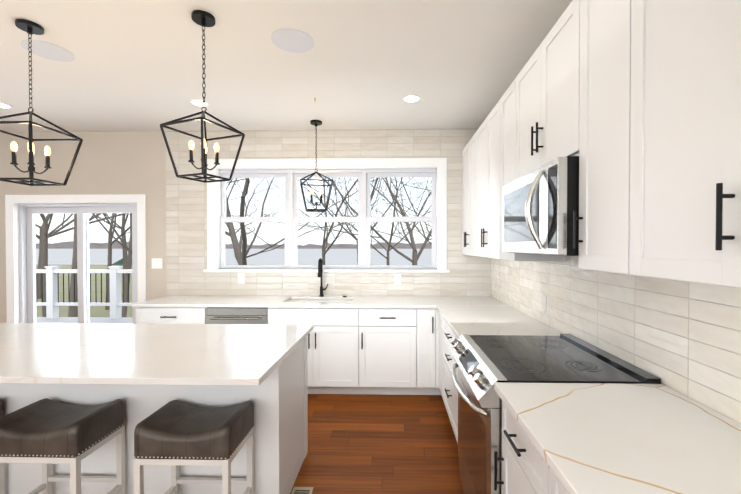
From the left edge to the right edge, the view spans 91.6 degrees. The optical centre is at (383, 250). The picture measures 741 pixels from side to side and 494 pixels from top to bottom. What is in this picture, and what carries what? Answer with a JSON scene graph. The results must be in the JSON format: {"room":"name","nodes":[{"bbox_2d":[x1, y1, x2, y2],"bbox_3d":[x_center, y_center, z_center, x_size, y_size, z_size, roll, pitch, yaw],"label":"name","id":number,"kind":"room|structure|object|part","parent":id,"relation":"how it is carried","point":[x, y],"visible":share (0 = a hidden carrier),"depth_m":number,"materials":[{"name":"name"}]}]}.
{"room":"kitchen","nodes":[
{"label":"kitchen","id":0,"kind":"room"},
{"bbox_2d":[0,131,166,322],"bbox_3d":[-2.615,0.033,4.239,7.678,2.800,0.150,0,1,1],"label":"wall","id":1,"kind":"structure","parent":0,"point":[120,163],"depth_m":4.17,"materials":[{"name":"beige paint"}]},
{"bbox_2d":[5,194,146,322],"bbox_3d":[-3.563,0.395,4.256,1.650,2.075,0.170,0,1,1],"label":"door frame","id":2,"kind":"structure","parent":1,"relation":"attached to","point":[12,202],"depth_m":4.17,"materials":[{"name":"white wood"}]},
{"bbox_2d":[19,203,137,323],"bbox_3d":[-3.563,0.442,4.282,1.460,1.980,0.100,0,1,1],"label":"sliding door","id":3,"kind":"structure","parent":1,"relation":"in","point":[27,257],"depth_m":4.25,"materials":[{"name":"white plastic"}]},
{"bbox_2d":[152,258,161,268],"bbox_3d":[-2.615,0.154,4.161,0.125,0.118,0.008,0,1,1],"label":"light switch","id":4,"kind":"object","parent":1,"relation":"attached to","point":[156,263],"visible":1,"depth_m":4.16,"materials":[{"name":"white plastic"}]},
{"bbox_2d":[203,269,449,272],"bbox_3d":[-0.650,0.235,4.165,2.790,0.032,0.208,0,1,1],"label":"window sill","id":5,"kind":"structure","parent":1,"relation":"attached to","point":[342,270],"depth_m":4.07,"materials":[{"name":"white wood"}]},
{"bbox_2d":[207,158,446,269],"bbox_3d":[-0.649,-0.410,4.172,2.730,1.258,0.178,0,1,1],"label":"kitchen window","id":6,"kind":"structure","parent":1,"relation":"in","point":[291,219],"depth_m":4.15,"materials":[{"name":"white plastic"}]},
{"bbox_2d":[165,129,490,295],"bbox_3d":[-0.641,0.035,4.112,3.726,2.799,0.008,0,1,1],"label":"wall tile","id":7,"kind":"structure","parent":1,"relation":"attached to","point":[186,234],"depth_m":4.11,"materials":[{"name":"beige tile"}]},
{"bbox_2d":[238,273,244,282],"bbox_3d":[-1.631,0.324,4.131,0.075,0.118,0.008,0,1,1],"label":"electrical outlet","id":8,"kind":"object","parent":7,"relation":"attached to","point":[241,278],"visible":1,"depth_m":4.13,"materials":[{"name":"white plastic"}]},
{"bbox_2d":[394,274,400,284],"bbox_3d":[0.164,0.335,4.088,0.075,0.118,0.008,0,1,1],"label":"electrical outlet","id":9,"kind":"object","parent":7,"relation":"attached to","point":[397,279],"visible":1,"depth_m":4.09,"materials":[{"name":"white plastic"}]},
{"bbox_2d":[0,0,572,132],"bbox_3d":[-2.712,-1.372,0.239,7.978,0.100,8.120,0,1,1],"label":"ceiling","id":10,"kind":"structure","parent":0,"point":[135,66],"depth_m":2.60,"materials":[{"name":"white paint"}]},
{"bbox_2d":[0,102,12,108],"bbox_3d":[-3.575,-1.353,3.362,0.164,0.007,0.164,0,1,1],"label":"recessed light","id":11,"kind":"object","parent":10,"relation":"in","point":[4,105],"visible":0.96,"depth_m":3.39,"materials":[{"name":"white"}]},
{"bbox_2d":[0,19,82,185],"bbox_3d":[-2.112,-0.873,2.157,0.341,0.940,0.341,0,1,1],"label":"pendant light","id":12,"kind":"object","parent":10,"relation":"hanging from","point":[31,28],"visible":1,"depth_m":2.15,"materials":[{"name":"black metal"}]},
{"bbox_2d":[21,40,74,61],"bbox_3d":[-2.262,-1.344,2.436,0.270,0.004,0.270,0,1,1],"label":"ceiling speaker","id":13,"kind":"object","parent":10,"relation":"attached to","point":[47,50],"visible":0.96,"depth_m":2.42,"materials":[{"name":"white"}]},
{"bbox_2d":[190,99,209,106],"bbox_3d":[-1.690,-1.353,3.316,0.164,0.007,0.164,0,1,1],"label":"recessed light","id":14,"kind":"object","parent":10,"relation":"in","point":[197,102],"visible":0.92,"depth_m":3.30,"materials":[{"name":"white"}]},
{"bbox_2d":[160,10,244,182],"bbox_3d":[-1.035,-0.877,2.079,0.316,0.930,0.316,0,1,21],"label":"pendant light","id":15,"kind":"object","parent":10,"relation":"hanging from","point":[202,18],"visible":1,"depth_m":2.06,"materials":[{"name":"black metal"}]},
{"bbox_2d":[271,29,313,52],"bbox_3d":[-0.581,-1.343,2.318,0.270,0.004,0.270,0,1,1],"label":"ceiling speaker","id":16,"kind":"object","parent":10,"relation":"attached to","point":[293,40],"visible":1,"depth_m":2.31,"materials":[{"name":"white plastic"}]},
{"bbox_2d":[300,120,332,211],"bbox_3d":[-0.713,-0.889,3.827,0.336,0.946,0.336,0,1,-13],"label":"pendant light","id":17,"kind":"object","parent":10,"relation":"hanging from","point":[316,123],"visible":1,"depth_m":3.81,"materials":[{"name":"black metal"}]},
{"bbox_2d":[402,95,420,102],"bbox_3d":[0.253,-1.352,3.218,0.164,0.007,0.164,0,1,1],"label":"recessed light","id":18,"kind":"object","parent":10,"relation":"in","point":[411,98],"visible":1,"depth_m":3.20,"materials":[{"name":"white"}]},
{"bbox_2d":[290,394,463,493],"bbox_3d":[-2.712,1.508,0.272,7.978,0.060,8.120,0,1,1],"label":"floor","id":19,"kind":"structure","parent":0,"point":[378,444],"depth_m":2.66,"materials":[{"name":"brown wood"}]},
{"bbox_2d":[0,400,3,493],"bbox_3d":[-2.263,1.124,1.795,0.452,0.674,0.317,0,1,1],"label":"stool","id":20,"kind":"object","parent":19,"relation":"on","point":[1,478],"visible":0.33,"depth_m":1.93,"materials":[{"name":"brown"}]},
{"bbox_3d":[-2.263,0.861,1.792,0.452,0.148,0.317,0,1,1],"label":"seat","id":21,"kind":"part","parent":20,"relation":"part of","materials":[{"name":"leather"}]},
{"bbox_3d":[-2.263,1.198,1.798,0.430,0.525,0.300,0,1,1],"label":"frame","id":22,"kind":"part","parent":20,"relation":"part of","materials":[{"name":"white wood"}]},
{"bbox_2d":[0,398,125,493],"bbox_3d":[-1.598,1.124,1.779,0.452,0.674,0.317,0,1,1],"label":"stool","id":23,"kind":"object","parent":19,"relation":"on","point":[46,433],"visible":1,"depth_m":1.70,"materials":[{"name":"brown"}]},
{"bbox_3d":[-1.598,0.861,1.776,0.452,0.148,0.317,0,1,1],"label":"seat","id":24,"kind":"part","parent":23,"relation":"part of","materials":[{"name":"leather"}]},
{"bbox_2d":[0,339,307,493],"bbox_3d":[-1.778,1.014,2.281,2.457,0.884,0.654,0,1,1],"label":"kitchen island","id":25,"kind":"object","parent":19,"relation":"on","point":[280,403],"depth_m":1.95,"materials":[{"name":"white paint"}]},
{"bbox_2d":[0,323,313,386],"bbox_3d":[-1.786,0.557,2.096,2.540,0.030,1.068,0,1,1],"label":"island countertop","id":26,"kind":"structure","parent":25,"relation":"on","point":[46,354],"depth_m":1.93,"materials":[{"name":"white stone"}]},
{"bbox_2d":[132,306,207,323],"bbox_3d":[-2.084,0.996,3.847,0.699,0.884,0.608,0,1,1],"label":"base cabinet","id":27,"kind":"object","parent":19,"relation":"on","point":[144,314],"depth_m":3.54,"materials":[{"name":"white paint"}]},
{"bbox_2d":[133,400,254,493],"bbox_3d":[-0.904,1.124,1.762,0.452,0.674,0.317,0,1,1],"label":"stool","id":28,"kind":"object","parent":19,"relation":"on","point":[174,434],"visible":1,"depth_m":1.64,"materials":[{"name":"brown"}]},
{"bbox_3d":[-0.904,0.861,1.759,0.452,0.148,0.317,0,1,1],"label":"seat","id":29,"kind":"part","parent":28,"relation":"part of","materials":[{"name":"leather"}]},
{"bbox_3d":[-0.903,1.199,1.765,0.430,0.525,0.300,0,1,1],"label":"frame","id":30,"kind":"part","parent":28,"relation":"part of","materials":[{"name":"white wood"}]},
{"bbox_2d":[208,306,275,323],"bbox_3d":[-1.430,0.996,3.831,0.732,0.884,0.608,0,1,1],"label":"base cabinet","id":31,"kind":"object","parent":19,"relation":"on","point":[216,314],"depth_m":3.52,"materials":[{"name":"silver metal"}]},
{"bbox_2d":[206,307,267,323],"bbox_3d":[-1.431,0.996,3.804,0.601,0.884,0.643,0,1,1],"label":"dishwasher","id":32,"kind":"object","parent":31,"relation":"in","point":[214,315],"depth_m":3.52,"materials":[{"name":"silver metal"}]},
{"bbox_2d":[291,487,313,493],"bbox_3d":[-0.492,1.456,2.048,0.120,0.004,0.320,0,1,1],"label":"floor vent","id":33,"kind":"object","parent":19,"relation":"in","point":[302,490],"visible":1,"depth_m":2.17,"materials":[{"name":"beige metal"}]},
{"bbox_2d":[276,298,367,393],"bbox_3d":[-0.649,0.996,3.812,0.957,0.884,0.608,0,1,1],"label":"base cabinet","id":34,"kind":"object","parent":19,"relation":"on","point":[338,340],"depth_m":3.51,"materials":[{"name":"white paint"}]},
{"bbox_2d":[132,294,507,309],"bbox_3d":[-0.623,0.538,3.790,3.652,0.030,0.639,0,1,1],"label":"countertop","id":35,"kind":"structure","parent":34,"relation":"on","point":[266,302],"depth_m":3.61,"materials":[{"name":"white stone"}]},
{"bbox_2d":[318,258,346,296],"bbox_3d":[-0.566,0.305,3.990,0.314,0.431,0.158,0,1,1],"label":"faucet","id":36,"kind":"object","parent":35,"relation":"on","point":[320,262],"depth_m":4.03,"materials":[{"name":"black metal"}]},
{"bbox_2d":[368,310,423,394],"bbox_3d":[0.042,0.996,3.795,0.670,0.884,0.608,0,1,1],"label":"base cabinet","id":37,"kind":"object","parent":19,"relation":"on","point":[395,337],"depth_m":3.49,"materials":[{"name":"white paint"}]},
{"bbox_2d":[424,310,435,394],"bbox_3d":[0.416,0.996,3.786,0.298,0.884,0.608,0,1,1],"label":"base cabinet","id":38,"kind":"object","parent":19,"relation":"on","point":[429,315],"depth_m":3.49,"materials":[{"name":"white paint"}]},
{"bbox_2d":[436,310,439,394],"bbox_3d":[0.849,1.001,3.381,0.689,0.884,0.220,0,1,1],"label":"base cabinet","id":39,"kind":"object","parent":19,"relation":"on","point":[437,311],"depth_m":3.48,"materials":[{"name":"white paint"}]},
{"bbox_2d":[440,318,495,485],"bbox_3d":[0.849,1.008,2.770,0.658,0.884,1.001,0,1,1],"label":"base cabinet","id":40,"kind":"object","parent":19,"relation":"on","point":[449,393],"depth_m":2.89,"materials":[{"name":"white paint"}]},
{"bbox_2d":[436,306,563,337],"bbox_3d":[0.837,0.549,2.850,0.688,0.030,1.171,0,1,1],"label":"countertop","id":41,"kind":"structure","parent":40,"relation":"on","point":[470,320],"depth_m":2.70,"materials":[{"name":"white stone"}]},
{"bbox_2d":[496,402,531,493],"bbox_3d":[0.812,1.025,1.235,0.658,0.884,0.515,0,1,1],"label":"base cabinet","id":42,"kind":"object","parent":19,"relation":"on","point":[516,460],"depth_m":1.34,"materials":[{"name":"white paint"}]},
{"bbox_2d":[494,382,740,493],"bbox_3d":[0.776,0.577,0.364,0.688,0.030,2.254,0,1,1],"label":"countertop","id":43,"kind":"structure","parent":42,"relation":"on","point":[594,438],"depth_m":1.07,"materials":[{"name":"white stone"}]},
{"bbox_2d":[532,450,563,493],"bbox_3d":[0.800,1.031,0.734,0.658,0.884,0.732,0,1,1],"label":"base cabinet","id":44,"kind":"object","parent":19,"relation":"on","point":[543,482],"depth_m":1.09,"materials":[{"name":"white paint"}]},
{"bbox_2d":[449,334,660,493],"bbox_3d":[0.764,0.993,1.882,0.782,0.934,0.764,0,1,1],"label":"range","id":45,"kind":"object","parent":19,"relation":"on","point":[484,363],"visible":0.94,"depth_m":1.73,"materials":[{"name":"black glass"}]},
{"bbox_3d":[1.201,0.079,0.160,0.150,2.800,8.120,0,1,1],"label":"wall","id":46,"kind":"structure","parent":0,"visible":0},
{"bbox_2d":[462,135,473,255],"bbox_3d":[1.039,-0.540,3.687,0.324,1.192,0.740,0,1,1],"label":"upper cabinet","id":47,"kind":"object","parent":46,"relation":"attached to","point":[468,152],"depth_m":3.71,"materials":[{"name":"white paint"}]},
{"bbox_2d":[474,108,493,257],"bbox_3d":[1.022,-0.532,2.997,0.324,1.192,0.880,0,1,1],"label":"upper cabinet","id":48,"kind":"object","parent":46,"relation":"attached to","point":[484,136],"depth_m":3.10,"materials":[{"name":"white paint"}]},
{"bbox_2d":[494,75,565,260],"bbox_3d":[1.009,-0.526,2.459,0.324,1.192,0.437,0,1,1],"label":"upper cabinet","id":49,"kind":"object","parent":46,"relation":"attached to","point":[506,109],"depth_m":2.52,"materials":[{"name":"white paint"}]},
{"bbox_2d":[518,0,577,177],"bbox_3d":[0.996,-0.764,1.905,0.324,0.703,0.787,0,1,1],"label":"upper cabinet","id":50,"kind":"object","parent":46,"relation":"attached to","point":[548,82],"depth_m":1.80,"materials":[{"name":"white paint"}]},
{"bbox_2d":[503,156,578,255],"bbox_3d":[0.914,-0.192,1.914,0.488,0.422,0.774,0,1,1],"label":"microwave","id":51,"kind":"object","parent":50,"relation":"attached to","point":[540,204],"visible":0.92,"depth_m":1.67,"materials":[{"name":"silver metal"}]},
{"bbox_2d":[573,0,613,271],"bbox_3d":[0.982,-0.513,1.352,0.324,1.192,0.446,0,1,1],"label":"upper cabinet","id":52,"kind":"object","parent":46,"relation":"attached to","point":[594,16],"depth_m":1.41,"materials":[{"name":"white paint"}]},
{"bbox_2d":[491,256,740,423],"bbox_3d":[1.141,0.320,0.961,0.008,0.540,6.212,0,1,1],"label":"wall tile","id":53,"kind":"structure","parent":46,"relation":"attached to","point":[683,337],"depth_m":1.57,"materials":[{"name":"beige tile"}]},
{"bbox_2d":[542,295,546,311],"bbox_3d":[1.174,0.391,2.635,0.008,0.118,0.075,0,1,1],"label":"electrical outlet","id":54,"kind":"object","parent":53,"relation":"attached to","point":[544,302],"visible":1,"depth_m":2.62,"materials":[{"name":"white plastic"}]},
{"bbox_2d":[610,0,740,287],"bbox_3d":[0.970,-0.508,0.851,0.324,1.192,0.796,0,1,1],"label":"upper cabinet","id":55,"kind":"object","parent":46,"relation":"attached to","point":[634,106],"depth_m":1.01,"materials":[{"name":"white paint"}]},
{"label":"outside","id":56,"kind":"structure","parent":0,"visible":0},
{"bbox_2d":[36,266,132,323],"bbox_3d":[-2.913,0.964,5.928,14.000,1.220,3.170,0,1,1],"label":"railing","id":57,"kind":"object","parent":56,"point":[52,303],"visible":0.12,"depth_m":7.46,"materials":[{"name":"grey wood"}]},
{"bbox_2d":[36,265,431,316],"bbox_3d":[1.029,4.124,44.607,240.000,0.300,80.620,0,1,1],"label":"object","id":58,"kind":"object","parent":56,"point":[98,311],"depth_m":33.98,"materials":[{"name":"wood"}]},
{"bbox_2d":[35,177,431,316],"bbox_3d":[-17.169,-15.616,29.780,65.935,39.587,58.071,0,1,1],"label":"trees","id":59,"kind":"object","parent":58,"relation":"on","point":[240,256],"visible":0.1,"depth_m":22.25,"materials":[{"name":"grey plant"}]},
{"bbox_2d":[36,249,431,264],"bbox_3d":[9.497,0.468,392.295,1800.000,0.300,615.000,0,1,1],"label":"water","id":60,"kind":"structure","parent":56,"point":[270,257],"depth_m":149.63,"materials":[{"name":"grey liquid"}]},
{"bbox_2d":[36,241,431,248],"bbox_3d":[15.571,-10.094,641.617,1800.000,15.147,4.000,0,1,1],"label":"shore","id":61,"kind":"structure","parent":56,"point":[69,245],"depth_m":644.47,"materials":[{"name":"grey"}]},
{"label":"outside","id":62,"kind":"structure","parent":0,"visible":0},
{"bbox_2d":[112,258,131,264],"bbox_3d":[-57.069,2.445,82.326,6.000,1.600,6.000,0,1,1],"label":"boathouse","id":63,"kind":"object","parent":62,"point":[119,262],"depth_m":79.35,"materials":[{"name":"teal"}]}
]}

